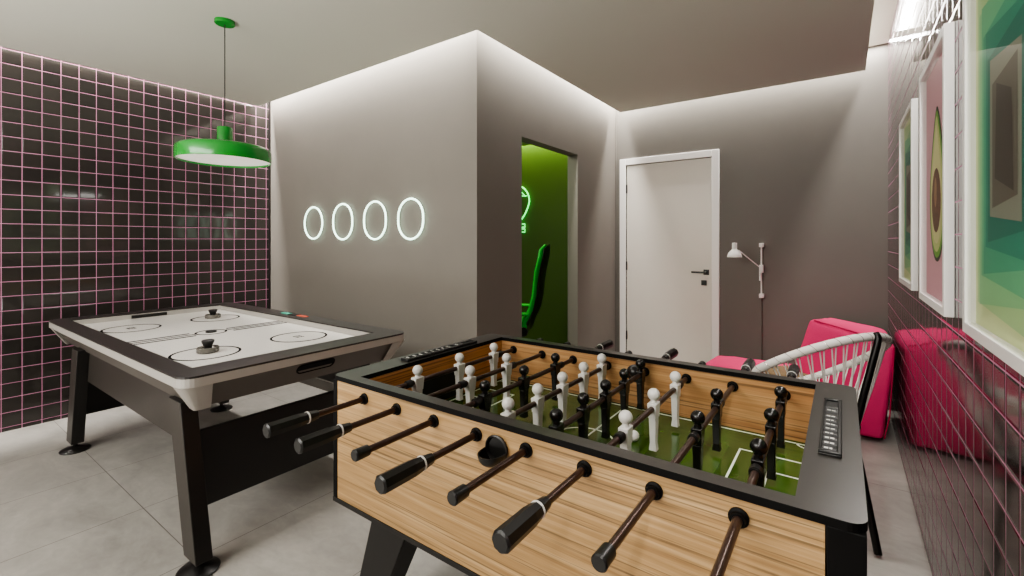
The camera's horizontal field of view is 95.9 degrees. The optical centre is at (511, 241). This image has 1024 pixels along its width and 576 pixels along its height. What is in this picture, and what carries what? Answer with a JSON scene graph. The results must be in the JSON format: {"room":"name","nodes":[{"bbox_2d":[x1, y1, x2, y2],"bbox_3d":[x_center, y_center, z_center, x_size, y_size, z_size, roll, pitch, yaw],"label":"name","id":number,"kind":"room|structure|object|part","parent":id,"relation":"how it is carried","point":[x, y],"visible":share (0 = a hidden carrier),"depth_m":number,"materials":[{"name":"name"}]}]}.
{"room":"common room","nodes":[
{"label":"common room","id":0,"kind":"room"},
{"bbox_2d":[0,46,268,432],"bbox_3d":[-3.486,-0.117,3.341,0.120,2.875,8.200,0,0,36],"label":"wall","id":1,"kind":"structure","parent":0,"point":[99,215],"depth_m":3.61,"materials":[{"name":"tile"}]},
{"bbox_2d":[271,30,485,382],"bbox_3d":[-1.316,-0.117,3.913,2.737,2.875,0.100,0,0,36],"label":"wall","id":2,"kind":"structure","parent":0,"point":[411,125],"depth_m":3.58,"materials":[{"name":"beige paint"}]},
{"bbox_2d":[269,102,270,308],"bbox_3d":[-2.446,-0.117,4.659,0.030,2.875,0.006,0,0,36],"label":"trim","id":3,"kind":"structure","parent":2,"relation":"attached to","point":[269,102],"depth_m":4.65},
{"bbox_2d":[304,206,322,239],"bbox_3d":[-1.790,-0.164,4.173,0.299,0.299,0.030,0,0,36],"label":"tube","id":4,"kind":"object","parent":2,"relation":"attached to","point":[313,206],"visible":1,"depth_m":4.15,"materials":[{"name":"white glass"}]},
{"bbox_2d":[300,377,332,391],"bbox_3d":[-1.344,1.278,3.864,2.749,0.085,0.012,0,0,36],"label":"baseboard","id":5,"kind":"structure","parent":2,"relation":"attached to","point":[322,384],"depth_m":4.13,"materials":[{"name":"beige paint"}]},
{"bbox_2d":[332,203,352,239],"bbox_3d":[-1.431,-0.165,3.916,0.285,0.315,0.030,0,0,36],"label":"tube","id":6,"kind":"object","parent":2,"relation":"attached to","point":[349,208],"visible":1,"depth_m":3.89,"materials":[{"name":"white glass"}]},
{"bbox_2d":[363,201,386,239],"bbox_3d":[-1.085,-0.165,3.667,0.285,0.315,0.030,0,0,36],"label":"tube","id":7,"kind":"object","parent":2,"relation":"attached to","point":[380,203],"visible":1,"depth_m":3.64,"materials":[{"name":"white glass"}]},
{"bbox_2d":[397,198,423,239],"bbox_3d":[-0.748,-0.165,3.425,0.285,0.315,0.030,0,0,36],"label":"tube","id":8,"kind":"object","parent":2,"relation":"attached to","point":[407,199],"visible":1,"depth_m":3.40,"materials":[{"name":"white glass"}]},
{"bbox_2d":[0,382,931,575],"bbox_3d":[-1.405,1.370,1.846,5.244,0.100,8.200,0,0,36],"label":"floor","id":9,"kind":"structure","parent":0,"point":[111,507],"depth_m":2.23,"materials":[{"name":"ceramic"}]},
{"bbox_2d":[49,302,404,575],"bbox_3d":[-1.837,0.919,2.855,2.267,0.802,1.128,0,0,36],"label":"table","id":10,"kind":"object","parent":9,"relation":"on","point":[147,362],"visible":0.91,"depth_m":2.27,"materials":[{"name":"grey laminate"}]},
{"bbox_3d":[-2.700,0.963,2.874,0.267,0.605,0.062,0,0,36],"label":"leg","id":11,"kind":"part","parent":10,"relation":"part of","materials":[{"name":"black metal"}]},
{"bbox_3d":[-2.511,0.955,3.318,0.020,0.325,0.860,0,0,36],"label":"panel","id":12,"kind":"part","parent":10,"relation":"part of","materials":[{"name":"black wood"}]},
{"bbox_3d":[-1.325,0.963,1.898,0.284,0.605,0.062,0,0,36],"label":"leg","id":13,"kind":"part","parent":10,"relation":"part of","materials":[{"name":"black metal"}]},
{"bbox_2d":[196,339,219,353],"bbox_3d":[-1.543,0.531,2.342,0.100,0.062,0.100,0,0,36],"label":"mallet","id":14,"kind":"object","parent":10,"relation":"on","point":[208,347],"visible":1,"depth_m":2.32,"materials":[{"name":"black plastic"}]},
{"bbox_2d":[205,309,220,318],"bbox_3d":[-2.193,0.531,3.384,0.100,0.062,0.100,0,0,36],"label":"mallet","id":15,"kind":"object","parent":10,"relation":"on","point":[213,315],"visible":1,"depth_m":3.36,"materials":[{"name":"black plastic"}]},
{"bbox_3d":[-1.065,0.955,2.280,0.020,0.325,0.860,0,0,36],"label":"panel","id":16,"kind":"part","parent":10,"relation":"part of","materials":[{"name":"black wood"}]},
{"bbox_2d":[522,244,549,336],"bbox_3d":[0.003,0.674,4.634,0.760,1.290,0.680,0,0,6],"label":"gaming chair","id":17,"kind":"object","parent":9,"relation":"on","point":[528,318],"visible":0.41,"depth_m":4.42,"materials":[{"name":"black plastic"}]},
{"bbox_2d":[263,334,867,575],"bbox_3d":[0.240,0.884,1.530,1.459,0.872,1.530,0,0,36],"label":"foosball table","id":18,"kind":"object","parent":9,"relation":"on","point":[487,454],"visible":1,"depth_m":1.23,"materials":[{"name":"brown wood"}]},
{"bbox_3d":[-0.625,0.508,1.280,0.041,0.041,0.116,0,0,36],"label":"handle","id":19,"kind":"part","parent":18,"relation":"part of","materials":[{"name":"black plastic"}]},
{"bbox_3d":[-0.497,0.508,1.188,0.041,0.041,0.116,0,0,36],"label":"handle","id":20,"kind":"part","parent":18,"relation":"part of","materials":[{"name":"black plastic"}]},
{"bbox_3d":[-0.599,0.682,1.589,0.022,0.416,0.024,0,0,36],"label":"corner post","id":21,"kind":"part","parent":18,"relation":"part of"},
{"bbox_3d":[-0.407,1.095,1.521,0.263,0.410,0.124,0,0,36],"label":"leg","id":22,"kind":"part","parent":18,"relation":"part of","materials":[{"name":"black plastic"}]},
{"bbox_3d":[-0.242,0.508,1.006,0.041,0.041,0.116,0,0,36],"label":"handle","id":23,"kind":"part","parent":18,"relation":"part of","materials":[{"name":"black plastic"}]},
{"bbox_3d":[-0.232,0.508,1.829,0.017,0.017,1.254,0,0,36],"label":"rod","id":24,"kind":"part","parent":18,"relation":"part of","materials":[{"name":"metal"}]},
{"bbox_3d":[-0.306,0.451,1.937,0.006,0.004,0.402,0,0,36],"label":"counter rail","id":25,"kind":"part","parent":18,"relation":"part of","materials":[{"name":"black plastic"}]},
{"bbox_2d":[401,341,476,361],"bbox_3d":[-0.292,0.456,1.927,0.042,0.005,0.410,0,0,36],"label":"counter","id":26,"kind":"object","parent":18,"relation":"on","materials":[{"name":"black plastic"}]},
{"bbox_3d":[-0.278,0.451,1.917,0.009,0.005,0.402,0,0,36],"label":"counter rail","id":27,"kind":"part","parent":18,"relation":"part of","materials":[{"name":"black plastic"}]},
{"bbox_3d":[-0.104,0.508,1.737,0.017,0.017,1.254,0,0,36],"label":"rod","id":28,"kind":"part","parent":18,"relation":"part of","materials":[{"name":"metal"}]},
{"bbox_3d":[0.026,0.508,1.649,0.017,0.017,1.306,0,0,36],"label":"rod","id":29,"kind":"part","parent":18,"relation":"part of","materials":[{"name":"metal"}]},
{"bbox_2d":[477,447,506,467],"bbox_3d":[-0.058,0.546,1.146,0.068,0.035,0.058,0,0,36],"label":"cup","id":30,"kind":"object","parent":18,"relation":"on","point":[489,457],"depth_m":1.16,"materials":[{"name":"black plastic"}]},
{"bbox_3d":[0.151,0.508,1.555,0.017,0.017,1.254,0,0,36],"label":"rod","id":31,"kind":"part","parent":18,"relation":"part of","materials":[{"name":"metal"}]},
{"bbox_3d":[0.013,0.508,0.823,0.041,0.041,0.116,0,0,36],"label":"handle","id":32,"kind":"part","parent":18,"relation":"part of","materials":[{"name":"black plastic"}]},
{"bbox_3d":[0.281,0.508,1.467,0.017,0.017,1.306,0,0,36],"label":"rod","id":33,"kind":"part","parent":18,"relation":"part of","materials":[{"name":"metal"}]},
{"bbox_3d":[0.232,0.883,1.518,1.455,0.014,0.877,0,0,36],"label":"board","id":34,"kind":"part","parent":18,"relation":"part of","materials":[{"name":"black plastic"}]},
{"bbox_3d":[-0.028,0.674,1.185,1.377,0.401,0.026,0,0,36],"label":"panel","id":35,"kind":"part","parent":18,"relation":"part of","materials":[{"name":"brown wood"}]},
{"bbox_3d":[0.453,0.508,2.247,0.041,0.041,0.116,0,0,36],"label":"handle","id":36,"kind":"part","parent":18,"relation":"part of","materials":[{"name":"black plastic"}]},
{"bbox_3d":[0.406,0.508,1.372,0.017,0.017,1.254,0,0,36],"label":"rod","id":37,"kind":"part","parent":18,"relation":"part of","materials":[{"name":"metal"}]},
{"bbox_2d":[632,430,638,440],"bbox_3d":[0.398,0.634,1.505,0.034,0.034,0.034,0,0,36],"label":"ball","id":38,"kind":"object","parent":18,"relation":"on","point":[635,433],"visible":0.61,"depth_m":1.49,"materials":[{"name":"white plastic"}]},
{"bbox_3d":[0.709,0.508,2.065,0.041,0.041,0.116,0,0,36],"label":"handle","id":39,"kind":"part","parent":18,"relation":"part of","materials":[{"name":"black plastic"}]},
{"bbox_3d":[0.536,0.508,1.284,0.017,0.017,1.306,0,0,36],"label":"rod","id":40,"kind":"part","parent":18,"relation":"part of","materials":[{"name":"metal"}]},
{"bbox_3d":[0.964,0.508,1.882,0.041,0.041,0.116,0,0,36],"label":"handle","id":41,"kind":"part","parent":18,"relation":"part of","materials":[{"name":"black plastic"}]},
{"bbox_3d":[0.663,0.508,1.193,0.017,0.017,1.306,0,0,36],"label":"rod","id":42,"kind":"part","parent":18,"relation":"part of","materials":[{"name":"metal"}]},
{"bbox_3d":[1.091,0.508,1.791,0.041,0.041,0.116,0,0,36],"label":"handle","id":43,"kind":"part","parent":18,"relation":"part of","materials":[{"name":"black plastic"}]},
{"bbox_3d":[0.781,0.451,1.159,0.006,0.004,0.402,0,0,36],"label":"counter rail","id":44,"kind":"part","parent":18,"relation":"part of","materials":[{"name":"black plastic"}]},
{"bbox_2d":[818,400,841,457],"bbox_3d":[0.796,0.456,1.149,0.042,0.005,0.410,0,0,36],"label":"counter","id":45,"kind":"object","parent":18,"relation":"on","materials":[{"name":"black plastic"}]},
{"bbox_2d":[818,448,841,455],"bbox_3d":[0.679,0.451,0.986,0.042,0.005,0.010,0,0,36],"label":"counter","id":46,"kind":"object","parent":18,"relation":"on","point":[819,449],"depth_m":0.98,"materials":[{"name":"black plastic"}]},
{"bbox_2d":[824,397,841,401],"bbox_3d":[0.911,0.451,1.311,0.042,0.005,0.012,0,0,36],"label":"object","id":47,"kind":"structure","parent":18,"relation":"on","point":[830,399],"depth_m":1.31,"materials":[{"name":"black plastic"}]},
{"bbox_3d":[0.809,0.451,1.139,0.009,0.005,0.402,0,0,36],"label":"counter rail","id":48,"kind":"part","parent":18,"relation":"part of","materials":[{"name":"black plastic"}]},
{"bbox_3d":[0.554,0.682,0.766,0.056,0.416,0.028,0,0,36],"label":"corner post","id":49,"kind":"part","parent":18,"relation":"part of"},
{"bbox_2d":[706,318,894,438],"bbox_3d":[2.091,0.925,3.468,1.188,0.776,0.939,0,0,36],"label":"sofa","id":50,"kind":"object","parent":9,"relation":"on","point":[873,423],"visible":0.41,"depth_m":3.06,"materials":[{"name":"fabric"}]},
{"bbox_3d":[1.887,1.136,3.502,0.817,0.354,0.756,0,0,36],"label":"seat","id":51,"kind":"part","parent":50,"relation":"part of","materials":[{"name":"pink fabric"}]},
{"bbox_3d":[2.360,0.922,3.379,0.648,0.761,0.770,0,0,36],"label":"backrest","id":52,"kind":"part","parent":50,"relation":"part of","materials":[{"name":"pink fabric"}]},
{"bbox_2d":[752,332,892,555],"bbox_3d":[1.569,0.864,2.340,0.778,0.900,0.791,0,0,-18],"label":"chair","id":53,"kind":"object","parent":9,"relation":"on","point":[882,342],"visible":0.38,"depth_m":2.12,"materials":[{"name":"white woven cord"},{"name":"black metal"}]},
{"bbox_2d":[761,366,807,377],"bbox_3d":[1.869,0.908,3.181,0.353,0.075,0.169,0,0,41],"label":"cushion","id":54,"kind":"object","parent":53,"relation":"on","point":[782,370],"visible":0.18,"depth_m":3.16,"materials":[{"name":"beige fabric"}]},
{"bbox_3d":[1.546,0.694,2.409,0.741,0.507,0.607,0,0,-18],"label":"cord","id":55,"kind":"part","parent":53,"relation":"part of","materials":[{"name":"white fabric"}]},
{"bbox_3d":[1.571,0.863,2.047,0.114,0.898,0.271,0,0,38],"label":"leg","id":56,"kind":"part","parent":53,"relation":"part of","materials":[{"name":"black metal"}]},
{"bbox_2d":[486,35,614,350],"bbox_3d":[0.424,-0.117,4.079,0.105,2.875,2.200,0,0,36],"label":"wall","id":57,"kind":"structure","parent":0,"point":[526,102],"depth_m":3.83,"materials":[{"name":"beige paint"}]},
{"bbox_2d":[0,0,874,111],"bbox_3d":[-1.447,-1.342,1.860,4.799,0.030,7.693,0,0,36],"label":"ceiling","id":58,"kind":"structure","parent":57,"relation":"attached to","point":[627,55],"depth_m":2.98,"materials":[{"name":"paint"}]},
{"bbox_2d":[173,17,271,167],"bbox_3d":[-1.732,-0.903,2.783,0.500,0.847,0.500,0,0,36],"label":"pendant lamp","id":59,"kind":"object","parent":58,"relation":"hanging from","point":[222,151],"visible":1,"depth_m":2.73,"materials":[{"name":"green metal"}]},
{"bbox_3d":[-1.732,-0.526,2.783,0.500,0.092,0.500,0,0,36],"label":"lamp shade","id":60,"kind":"part","parent":59,"relation":"part of","materials":[{"name":"green metal"}]},
{"bbox_2d":[176,154,269,165],"bbox_3d":[-1.732,-0.502,2.783,0.489,0.020,0.489,0,0,36],"label":"diffuser","id":61,"kind":"object","parent":59,"relation":"attached to","point":[201,159],"depth_m":2.82,"materials":[{"name":"white plastic"}]},
{"bbox_2d":[216,126,232,140],"bbox_3d":[-1.732,-0.626,2.783,0.086,0.117,0.086,0,0,36],"label":"socket","id":62,"kind":"object","parent":59,"relation":"attached to","point":[222,132],"depth_m":2.75,"materials":[{"name":"green metal"}]},
{"bbox_2d":[522,43,887,363],"bbox_3d":[0.952,-0.117,5.127,5.004,2.875,0.120,0,0,36],"label":"wall","id":63,"kind":"structure","parent":0,"point":[803,165],"depth_m":4.06,"materials":[{"name":"beige paint"}]},
{"bbox_2d":[522,187,529,232],"bbox_3d":[0.055,-0.396,5.682,0.406,0.583,0.030,0,0,36],"label":"sign","id":64,"kind":"object","parent":63,"relation":"attached to","point":[522,187],"visible":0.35,"depth_m":5.59,"materials":[{"name":"white glass"}]},
{"bbox_2d":[615,110,615,350],"bbox_3d":[1.109,-0.117,4.935,0.010,2.875,0.010,0,0,36],"label":"trim","id":65,"kind":"structure","parent":63,"relation":"attached to","point":[615,110],"depth_m":4.93,"materials":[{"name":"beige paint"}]},
{"bbox_2d":[620,149,718,363],"bbox_3d":[1.552,0.227,4.627,0.984,2.186,0.113,0,0,36],"label":"door","id":66,"kind":"structure","parent":63,"relation":"in","point":[671,266],"depth_m":4.61,"materials":[{"name":"white paint"}]},
{"bbox_3d":[1.801,0.297,4.419,0.150,0.052,0.065,0,0,36],"label":"handle","id":67,"kind":"part","parent":66,"relation":"part of","materials":[{"name":"black plastic"}]},
{"bbox_3d":[1.839,0.399,4.424,0.050,0.050,0.012,0,0,36],"label":"lock plate","id":68,"kind":"part","parent":66,"relation":"part of","materials":[{"name":"black plastic"}]},
{"bbox_2d":[727,243,763,359],"bbox_3d":[2.073,0.656,4.059,0.370,1.287,0.120,0,0,-8],"label":"wall lamp","id":69,"kind":"object","parent":63,"relation":"attached to","point":[734,252],"visible":0.99,"depth_m":4.08,"materials":[{"name":"white metal"}]},
{"bbox_3d":[1.949,0.076,4.042,0.120,0.127,0.120,0,0,36],"label":"lamp shade","id":70,"kind":"part","parent":69,"relation":"part of","materials":[{"name":"white paint"}]},
{"bbox_3d":[2.078,0.161,4.068,0.265,0.182,0.012,0,0,-12],"label":"swing arm","id":71,"kind":"part","parent":69,"relation":"part of","materials":[{"name":"white paint"}]},
{"bbox_3d":[2.215,0.258,4.098,0.012,0.465,0.012,0,0,36],"label":"wall rod","id":72,"kind":"part","parent":69,"relation":"part of","materials":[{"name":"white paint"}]},
{"bbox_2d":[869,0,897,46],"bbox_3d":[-1.405,-1.605,1.846,5.244,0.100,8.200,0,0,36],"label":"ceiling","id":73,"kind":"structure","parent":0,"point":[884,10],"depth_m":3.27,"materials":[{"name":"white paint"}]},
{"bbox_2d":[888,0,1023,575],"bbox_3d":[0.676,-0.117,0.352,0.120,2.875,8.200,0,0,36],"label":"wall","id":74,"kind":"structure","parent":0,"point":[957,417],"depth_m":1.54,"materials":[{"name":"tile"}]},
{"bbox_2d":[899,98,917,290],"bbox_3d":[2.058,-0.218,2.400,0.026,0.900,0.600,0,0,36],"label":"framed print","id":75,"kind":"object","parent":74,"relation":"attached to","point":[908,126],"visible":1,"depth_m":2.38,"materials":[{"name":"white paint"}]},
{"bbox_2d":[919,21,954,317],"bbox_3d":[1.553,-0.225,1.698,0.026,0.930,0.600,0,0,36],"label":"framed print","id":76,"kind":"object","parent":74,"relation":"attached to","point":[937,77],"visible":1,"depth_m":1.66,"materials":[{"name":"paper"}]},
{"bbox_2d":[962,0,1023,376],"bbox_3d":[1.034,-0.225,0.975,0.026,0.930,0.620,0,0,36],"label":"framed print","id":77,"kind":"object","parent":74,"relation":"attached to","point":[992,30],"visible":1,"depth_m":1.05,"materials":[{"name":"green paper"}]}
]}

